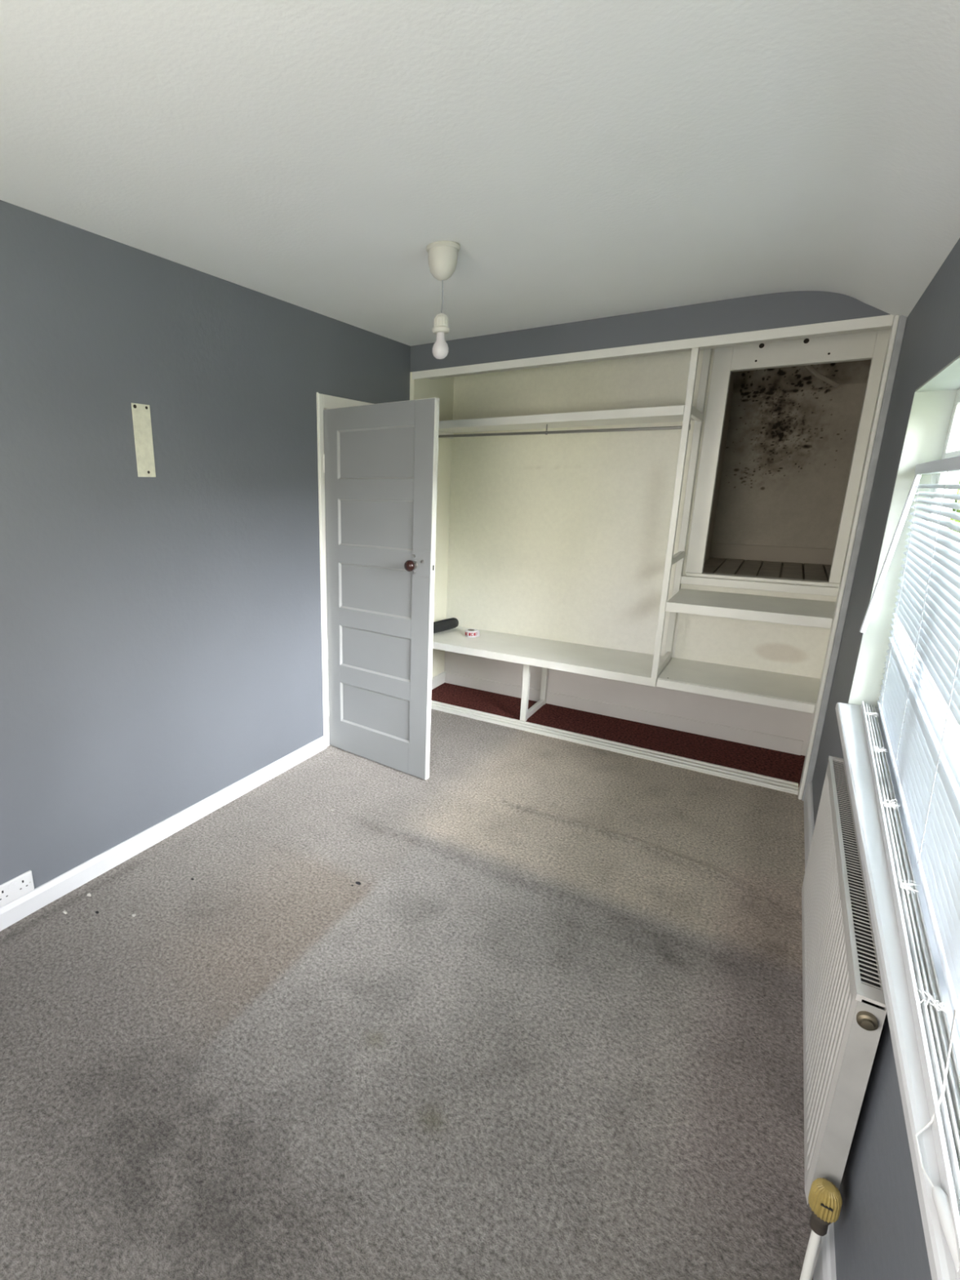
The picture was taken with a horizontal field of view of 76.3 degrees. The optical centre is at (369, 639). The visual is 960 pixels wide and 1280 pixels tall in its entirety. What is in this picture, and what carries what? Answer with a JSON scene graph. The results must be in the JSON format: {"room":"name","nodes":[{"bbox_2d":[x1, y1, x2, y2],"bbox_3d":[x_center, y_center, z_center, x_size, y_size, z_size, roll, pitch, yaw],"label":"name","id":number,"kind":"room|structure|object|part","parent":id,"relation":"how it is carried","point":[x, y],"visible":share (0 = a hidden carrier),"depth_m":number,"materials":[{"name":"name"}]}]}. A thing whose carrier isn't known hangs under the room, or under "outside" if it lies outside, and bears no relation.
{"room":"empty bedroom","nodes":[
{"label":"empty bedroom","id":0,"kind":"room"},
{"bbox_2d":[0,200,453,888],"bbox_3d":[-0.818,-0.401,2.736,0.150,2.576,5.020,10,18,33],"label":"wall","id":1,"kind":"structure","parent":0,"point":[161,634],"depth_m":2.51,"materials":[{"name":"grey paint"}]},
{"bbox_2d":[0,870,34,907],"bbox_3d":[-1.327,0.932,2.228,0.014,0.086,0.146,10,18,33],"label":"wall socket","id":2,"kind":"object","parent":1,"relation":"attached to","point":[17,887],"visible":1,"depth_m":2.23,"materials":[{"name":"white plastic"}]},
{"bbox_2d":[131,402,155,476],"bbox_3d":[-0.909,-0.801,2.411,0.005,0.280,0.083,10,18,33],"label":"wall plate","id":3,"kind":"object","parent":1,"relation":"attached to","point":[141,416],"visible":1,"depth_m":2.41,"materials":[{"name":"beige"}]},
{"bbox_2d":[0,735,326,931],"bbox_3d":[-1.239,0.985,2.372,0.018,0.086,3.387,10,18,33],"label":"baseboard","id":4,"kind":"structure","parent":1,"relation":"attached to","point":[75,877],"depth_m":2.67,"materials":[{"name":"white paint"}]},
{"bbox_2d":[316,392,373,746],"bbox_3d":[-0.093,-0.423,3.833,0.130,2.066,0.836,10,18,33],"label":"trim","id":5,"kind":"structure","parent":1,"relation":"attached to","point":[324,402],"depth_m":3.42,"materials":[{"name":"white paint"}]},
{"bbox_2d":[323,397,439,780],"bbox_3d":[0.014,-0.237,3.270,0.742,1.975,0.109,12,19,38],"label":"door","id":6,"kind":"structure","parent":1,"relation":"in","point":[380,460],"depth_m":3.24,"materials":[{"name":"paint"}]},
{"bbox_3d":[0.034,0.068,3.380,0.512,0.245,0.014,12,19,38],"label":"panel","id":7,"kind":"part","parent":6,"relation":"part of","materials":[{"name":"paint"}]},
{"bbox_3d":[0.034,0.409,3.469,0.512,0.250,0.014,12,19,38],"label":"panel","id":8,"kind":"part","parent":6,"relation":"part of","materials":[{"name":"paint"}]},
{"bbox_3d":[0.034,-0.622,3.201,0.512,0.254,0.014,12,19,38],"label":"panel","id":9,"kind":"part","parent":6,"relation":"part of","materials":[{"name":"paint"}]},
{"bbox_3d":[0.034,-0.277,3.290,0.512,0.262,0.014,12,19,38],"label":"panel","id":10,"kind":"part","parent":6,"relation":"part of","materials":[{"name":"paint"}]},
{"bbox_3d":[0.034,-0.968,3.111,0.512,0.255,0.014,12,19,38],"label":"panel","id":11,"kind":"part","parent":6,"relation":"part of","materials":[{"name":"paint"}]},
{"bbox_3d":[0.202,-0.375,3.027,0.058,0.058,0.041,12,19,38],"label":"knob","id":12,"kind":"part","parent":6,"relation":"part of","materials":[{"name":"red wood"}]},
{"bbox_3d":[0.319,-0.378,3.018,0.005,0.120,0.033,12,19,38],"label":"lock plate","id":13,"kind":"part","parent":6,"relation":"part of","materials":[{"name":"white paint"}]},
{"bbox_2d":[431,671,444,689],"bbox_3d":[0.492,0.348,4.740,0.014,0.093,0.450,10,18,33],"label":"baseboard","id":14,"kind":"structure","parent":1,"relation":"attached to","point":[439,679],"depth_m":4.81,"materials":[{"name":"white paint"}]},
{"bbox_2d":[0,708,813,1279],"bbox_3d":[0.050,1.094,2.096,2.472,0.013,4.370,10,18,33],"label":"floor","id":15,"kind":"structure","parent":0,"point":[550,1027],"depth_m":1.78,"materials":[{"name":"grey carpet"}]},
{"bbox_2d":[431,700,798,795],"bbox_3d":[1.308,0.626,3.865,2.399,0.024,0.110,10,18,33],"label":"door track","id":16,"kind":"object","parent":15,"relation":"on","point":[790,787],"visible":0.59,"depth_m":3.66,"materials":[{"name":"white paint"}]},
{"bbox_2d":[810,1238,822,1279],"bbox_3d":[0.905,1.215,1.214,0.020,0.214,0.085,12,19,38],"label":"copper pipe","id":17,"kind":"object","parent":15,"relation":"on","point":[820,1242],"visible":0.12,"depth_m":1.18,"materials":[{"name":"grey metal"}]},
{"bbox_2d":[0,0,959,346],"bbox_3d":[0.044,-1.246,1.478,2.472,0.306,4.350,10,18,33],"label":"ceiling","id":18,"kind":"structure","parent":0,"point":[583,160],"depth_m":1.56,"materials":[{"name":"paint"}]},
{"bbox_2d":[426,240,460,359],"bbox_3d":[0.278,-1.293,2.305,0.128,0.390,0.128,10,18,33],"label":"pendant lamp","id":19,"kind":"object","parent":18,"relation":"hanging from","point":[442,255],"visible":1,"depth_m":2.25,"materials":[{"name":"white plastic"}]},
{"bbox_3d":[0.278,-1.152,2.341,0.064,0.099,0.064,10,18,33],"label":"bulb","id":20,"kind":"part","parent":19,"relation":"part of","materials":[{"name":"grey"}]},
{"bbox_3d":[0.279,-1.315,2.298,0.008,0.125,0.006,10,18,33],"label":"cord","id":21,"kind":"part","parent":19,"relation":"part of","materials":[{"name":"grey plastic"}]},
{"bbox_2d":[446,348,714,657],"bbox_3d":[1.299,-0.770,4.155,1.665,2.576,0.001,10,18,33],"label":"wall","id":22,"kind":"structure","parent":0,"point":[562,537],"depth_m":4.08,"materials":[{"name":"beige paint"}]},
{"bbox_2d":[438,404,694,439],"bbox_3d":[1.124,-1.358,3.780,1.621,0.073,0.549,10,18,33],"label":"shelf","id":23,"kind":"object","parent":22,"relation":"attached to","point":[668,413],"visible":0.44,"depth_m":3.59,"materials":[{"name":"white paint"}]},
{"bbox_2d":[438,424,690,437],"bbox_3d":[1.117,-1.322,3.776,1.624,0.073,0.036,10,18,33],"label":"rail","id":24,"kind":"object","parent":23,"relation":"attached to","point":[546,432],"visible":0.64,"depth_m":3.71,"materials":[{"name":"silver metal"}]},
{"bbox_2d":[431,682,804,788],"bbox_3d":[1.488,0.598,4.087,2.442,0.062,0.460,10,18,33],"label":"closet carpet","id":25,"kind":"object","parent":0,"point":[788,766],"visible":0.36,"depth_m":3.89,"materials":[{"name":"red carpet"}]},
{"bbox_2d":[520,664,548,721],"bbox_3d":[1.173,0.290,4.227,0.042,0.462,0.437,10,18,33],"label":"support","id":26,"kind":"object","parent":25,"relation":"on","point":[525,713],"visible":0.7,"depth_m":4.11,"materials":[{"name":"white paint"}]},
{"bbox_3d":[1.060,0.332,4.068,0.040,0.462,0.038,10,18,33],"label":"leg","id":27,"kind":"part","parent":26,"relation":"part of","materials":[{"name":"white paint"}]},
{"bbox_3d":[1.173,0.495,4.280,0.030,0.040,0.357,10,18,33],"label":"rail","id":28,"kind":"part","parent":26,"relation":"part of","materials":[{"name":"white paint"}]},
{"bbox_3d":[1.285,0.249,4.386,0.040,0.462,0.040,10,18,33],"label":"leg","id":29,"kind":"part","parent":26,"relation":"part of","materials":[{"name":"white paint"}]},
{"bbox_2d":[444,650,814,755],"bbox_3d":[1.618,0.297,4.202,2.441,0.462,0.004,10,18,33],"label":"wall","id":30,"kind":"structure","parent":0,"point":[780,722],"depth_m":4.03,"materials":[{"name":"paint"}]},
{"bbox_2d":[432,626,671,686],"bbox_3d":[1.139,0.075,4.146,1.653,0.051,0.544,10,18,33],"label":"shelf","id":31,"kind":"object","parent":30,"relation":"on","point":[632,667],"visible":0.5,"depth_m":3.99,"materials":[{"name":"white paint"}]},
{"bbox_2d":[433,617,458,633],"bbox_3d":[0.564,-0.115,4.587,0.327,0.092,0.084,-13,20,-42],"label":"pouch","id":32,"kind":"object","parent":31,"relation":"on","point":[451,623],"visible":0.85,"depth_m":4.55,"materials":[{"name":"black fabric"}]},
{"bbox_2d":[465,628,479,637],"bbox_3d":[0.753,-0.052,4.436,0.089,0.046,0.092,-7,16,-25],"label":"tape roll","id":33,"kind":"object","parent":31,"relation":"on","point":[469,633],"visible":1,"depth_m":4.41,"materials":[{"name":"white plastic"}]},
{"bbox_2d":[465,631,476,635],"bbox_3d":[0.752,-0.052,4.437,0.089,0.022,0.089,10,18,33],"label":"print","id":34,"kind":"object","parent":33,"relation":"attached to","point":[467,633],"depth_m":4.40,"materials":[{"name":"red"}]},
{"bbox_2d":[650,347,711,678],"bbox_3d":[1.799,-0.759,3.452,0.044,1.911,0.550,10,18,33],"label":"divider","id":35,"kind":"object","parent":31,"relation":"on","point":[697,414],"visible":0.86,"depth_m":3.43,"materials":[{"name":"white paint"}]},
{"bbox_3d":[1.801,0.145,3.681,0.025,0.046,0.470,10,18,33],"label":"rail","id":36,"kind":"part","parent":35,"relation":"part of","materials":[{"name":"white paint"}]},
{"bbox_3d":[1.801,-0.482,3.518,0.025,0.040,0.470,10,18,33],"label":"rail","id":37,"kind":"part","parent":35,"relation":"part of","materials":[{"name":"white paint"}]},
{"bbox_3d":[1.801,-1.254,3.317,0.025,0.045,0.470,10,18,33],"label":"rail","id":38,"kind":"part","parent":35,"relation":"part of","materials":[{"name":"white paint"}]},
{"bbox_2d":[444,671,803,755],"bbox_3d":[1.606,0.476,4.247,2.398,0.093,0.012,10,18,33],"label":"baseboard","id":39,"kind":"structure","parent":30,"relation":"attached to","point":[789,745],"depth_m":4.07,"materials":[{"name":"paint"}]},
{"bbox_2d":[656,657,820,713],"bbox_3d":[2.144,0.248,3.473,0.787,0.049,0.544,10,18,33],"label":"shelf","id":40,"kind":"object","parent":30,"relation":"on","point":[779,690],"visible":0.83,"depth_m":3.39,"materials":[{"name":"white paint"}]},
{"bbox_2d":[409,290,889,372],"bbox_3d":[1.339,-1.732,3.285,2.472,0.276,0.200,10,18,33],"label":"wall","id":41,"kind":"structure","parent":0,"point":[789,308],"depth_m":3.09,"materials":[{"name":"grey paint"}]},
{"bbox_2d":[412,314,894,379],"bbox_3d":[1.339,-1.579,3.337,2.424,0.045,0.231,10,18,33],"label":"trim","id":42,"kind":"structure","parent":41,"relation":"attached to","point":[885,322],"depth_m":3.08,"materials":[{"name":"white paint"}]},
{"bbox_2d":[704,372,733,561],"bbox_3d":[2.312,-1.177,4.053,0.050,1.425,1.080,10,18,33],"label":"wall","id":43,"kind":"structure","parent":0,"point":[731,387],"depth_m":4.30,"materials":[{"name":"paint"}]},
{"bbox_2d":[680,328,890,596],"bbox_3d":[2.289,-0.997,3.371,0.792,1.430,0.107,10,18,33],"label":"frame","id":44,"kind":"object","parent":43,"relation":"attached to","point":[867,345],"visible":0.69,"depth_m":3.33,"materials":[{"name":"white paint"}]},
{"bbox_3d":[2.322,-1.590,3.221,0.627,0.206,0.062,10,18,33],"label":"rail","id":45,"kind":"part","parent":44,"relation":"part of","materials":[{"name":"white paint"}]},
{"bbox_2d":[674,583,836,678],"bbox_3d":[2.303,0.168,3.681,0.777,1.000,0.001,10,18,33],"label":"wall","id":46,"kind":"structure","parent":0,"point":[783,648],"depth_m":3.62,"materials":[{"name":"beige paint"}]},
{"bbox_2d":[702,557,831,581],"bbox_3d":[2.666,-0.443,3.963,0.842,0.050,1.025,10,18,33],"label":"floor","id":47,"kind":"structure","parent":0,"point":[713,565],"depth_m":3.99,"materials":[{"name":"brown wood"}]},
{"bbox_2d":[725,558,824,567],"bbox_3d":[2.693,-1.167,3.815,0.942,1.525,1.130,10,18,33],"label":"wooden slats","id":48,"kind":"structure","parent":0,"point":[782,564],"depth_m":4.35,"materials":[{"name":"paint"}]},
{"bbox_2d":[711,359,871,548],"bbox_3d":[2.869,-1.207,4.067,0.842,1.375,0.312,10,18,33],"label":"wall","id":49,"kind":"structure","parent":0,"point":[791,437],"depth_m":4.19,"materials":[{"name":"paint"}]},
{"bbox_2d":[709,542,834,564],"bbox_3d":[2.952,-0.625,4.343,0.842,0.110,0.016,10,18,33],"label":"baseboard","id":50,"kind":"structure","parent":49,"relation":"attached to","point":[730,551],"depth_m":4.35,"materials":[{"name":"paint"}]},
{"bbox_2d":[802,364,839,387],"bbox_3d":[2.960,-1.741,3.933,0.284,0.152,0.048,-2,15,-9],"label":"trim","id":51,"kind":"structure","parent":49,"relation":"attached to","point":[834,384],"depth_m":3.93,"materials":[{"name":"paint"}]},
{"bbox_2d":[812,238,959,1279],"bbox_3d":[1.127,0.041,1.040,0.160,2.576,4.350,10,18,33],"label":"wall","id":52,"kind":"structure","parent":0,"point":[879,1233],"depth_m":1.19,"materials":[{"name":"grey paint"}]},
{"bbox_2d":[803,782,836,1279],"bbox_3d":[1.036,1.228,1.375,0.018,0.119,4.288,10,18,33],"label":"baseboard","id":53,"kind":"structure","parent":52,"relation":"attached to","point":[825,1267],"depth_m":1.22,"materials":[{"name":"white paint"}]},
{"bbox_2d":[801,755,886,1204],"bbox_3d":[1.228,0.768,1.583,0.061,0.516,1.204,10,18,33],"label":"radiator","id":54,"kind":"object","parent":52,"relation":"attached to","point":[844,1011],"visible":0.99,"depth_m":1.28,"materials":[{"name":"white metal"}]},
{"bbox_2d":[799,1177,842,1279],"bbox_3d":[0.870,1.176,1.173,0.047,0.311,0.067,10,18,33],"label":"radiator valve","id":55,"kind":"object","parent":54,"relation":"attached to","point":[824,1198],"visible":1,"depth_m":1.13,"materials":[{"name":"yellow plastic"}]},
{"bbox_3d":[1.212,0.762,1.607,0.006,0.515,1.180,10,18,33],"label":"panel","id":56,"kind":"part","parent":54,"relation":"part of","materials":[{"name":"white metal"}]},
{"bbox_3d":[0.893,0.889,1.125,0.040,0.493,0.002,10,18,33],"label":"panel","id":57,"kind":"part","parent":54,"relation":"part of","materials":[{"name":"white metal"}]},
{"bbox_2d":[828,755,885,1007],"bbox_3d":[1.227,0.521,1.533,0.044,0.013,1.182,10,18,33],"label":"grille","id":58,"kind":"object","parent":54,"relation":"attached to","point":[864,966],"depth_m":1.32,"materials":[{"name":"metal"}]},
{"bbox_3d":[1.244,0.768,1.585,0.002,0.495,1.180,10,18,33],"label":"panel","id":59,"kind":"part","parent":54,"relation":"part of","materials":[{"name":"white metal"}]},
{"bbox_2d":[798,315,906,800],"bbox_3d":[2.280,-0.277,2.849,0.026,2.280,0.095,10,18,33],"label":"trim","id":60,"kind":"structure","parent":52,"relation":"attached to","point":[902,319],"depth_m":2.76,"materials":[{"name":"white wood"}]},
{"bbox_2d":[835,702,959,1279],"bbox_3d":[1.195,0.520,1.298,0.195,0.034,2.440,10,18,33],"label":"window sill","id":61,"kind":"structure","parent":52,"relation":"attached to","point":[849,717],"depth_m":1.05,"materials":[{"name":"white paint"}]},
{"bbox_2d":[861,701,959,1279],"bbox_3d":[1.195,0.473,1.352,0.042,0.029,2.287,10,18,35],"label":"track","id":62,"kind":"object","parent":61,"relation":"on","point":[932,1030],"visible":1,"depth_m":0.98,"materials":[{"name":"white paint"}]},
{"bbox_2d":[848,355,959,708],"bbox_3d":[1.218,-0.038,1.155,0.159,1.118,2.410,10,18,33],"label":"window frame","id":63,"kind":"structure","parent":52,"relation":"attached to","point":[933,402],"depth_m":2.09,"materials":[{"name":"paint"}]},
{"bbox_2d":[859,455,959,1271],"bbox_3d":[1.168,0.067,1.229,0.124,0.878,2.369,10,18,35],"label":"blind","id":64,"kind":"object","parent":52,"relation":"attached to","point":[918,704],"visible":1,"depth_m":1.40,"materials":[{"name":"white plastic"}]},
{"bbox_3d":[1.801,-0.138,2.013,0.064,0.811,0.002,10,18,33],"label":"ladder cord","id":65,"kind":"part","parent":64,"relation":"part of","materials":[{"name":"white fabric"}]},
{"bbox_3d":[1.206,0.472,1.306,0.026,0.012,2.368,10,18,35],"label":"rail","id":66,"kind":"part","parent":64,"relation":"part of","materials":[{"name":"white plastic"}]},
{"bbox_3d":[1.481,-0.028,1.591,0.064,0.811,0.002,10,18,33],"label":"ladder cord","id":67,"kind":"part","parent":64,"relation":"part of","materials":[{"name":"white fabric"}]},
{"bbox_3d":[0.738,0.227,0.679,0.217,0.842,0.028,-13,19,-41],"label":"pull cord","id":68,"kind":"part","parent":64,"relation":"part of","materials":[{"name":"white fabric"}]},
{"bbox_3d":[1.161,0.082,1.170,0.064,0.811,0.002,10,18,33],"label":"ladder cord","id":69,"kind":"part","parent":64,"relation":"part of","materials":[{"name":"white fabric"}]},
{"bbox_2d":[927,388,959,528],"bbox_3d":[1.259,-0.028,1.128,0.050,1.110,2.398,10,18,33],"label":"window","id":70,"kind":"structure","parent":52,"relation":"in","point":[950,449],"depth_m":1.96,"materials":[{"name":"white glass"}]},
{"bbox_3d":[2.538,-0.473,3.014,0.160,2.576,0.610,10,18,33],"label":"wall","id":71,"kind":"structure","parent":0,"visible":0},
{"bbox_2d":[665,588,835,628],"bbox_3d":[2.131,-0.187,3.341,0.788,0.053,0.550,10,18,33],"label":"shelf","id":72,"kind":"object","parent":71,"relation":"attached to","point":[795,611],"visible":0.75,"depth_m":3.24,"materials":[{"name":"white paint"}]},
{"label":"outside","id":73,"kind":"structure","parent":0,"visible":0},
{"bbox_3d":[18.552,6.224,-7.074,35.528,0.100,60.000,10,18,33],"label":"ground","id":74,"kind":"structure","parent":73,"visible":0},
{"bbox_2d":[947,479,959,533],"bbox_3d":[5.348,0.057,4.533,2.494,6.283,3.628,10,18,33],"label":"shrub","id":75,"kind":"object","parent":74,"relation":"on","point":[957,490],"visible":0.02,"depth_m":4.56,"materials":[{"name":"green plant"}]}
]}

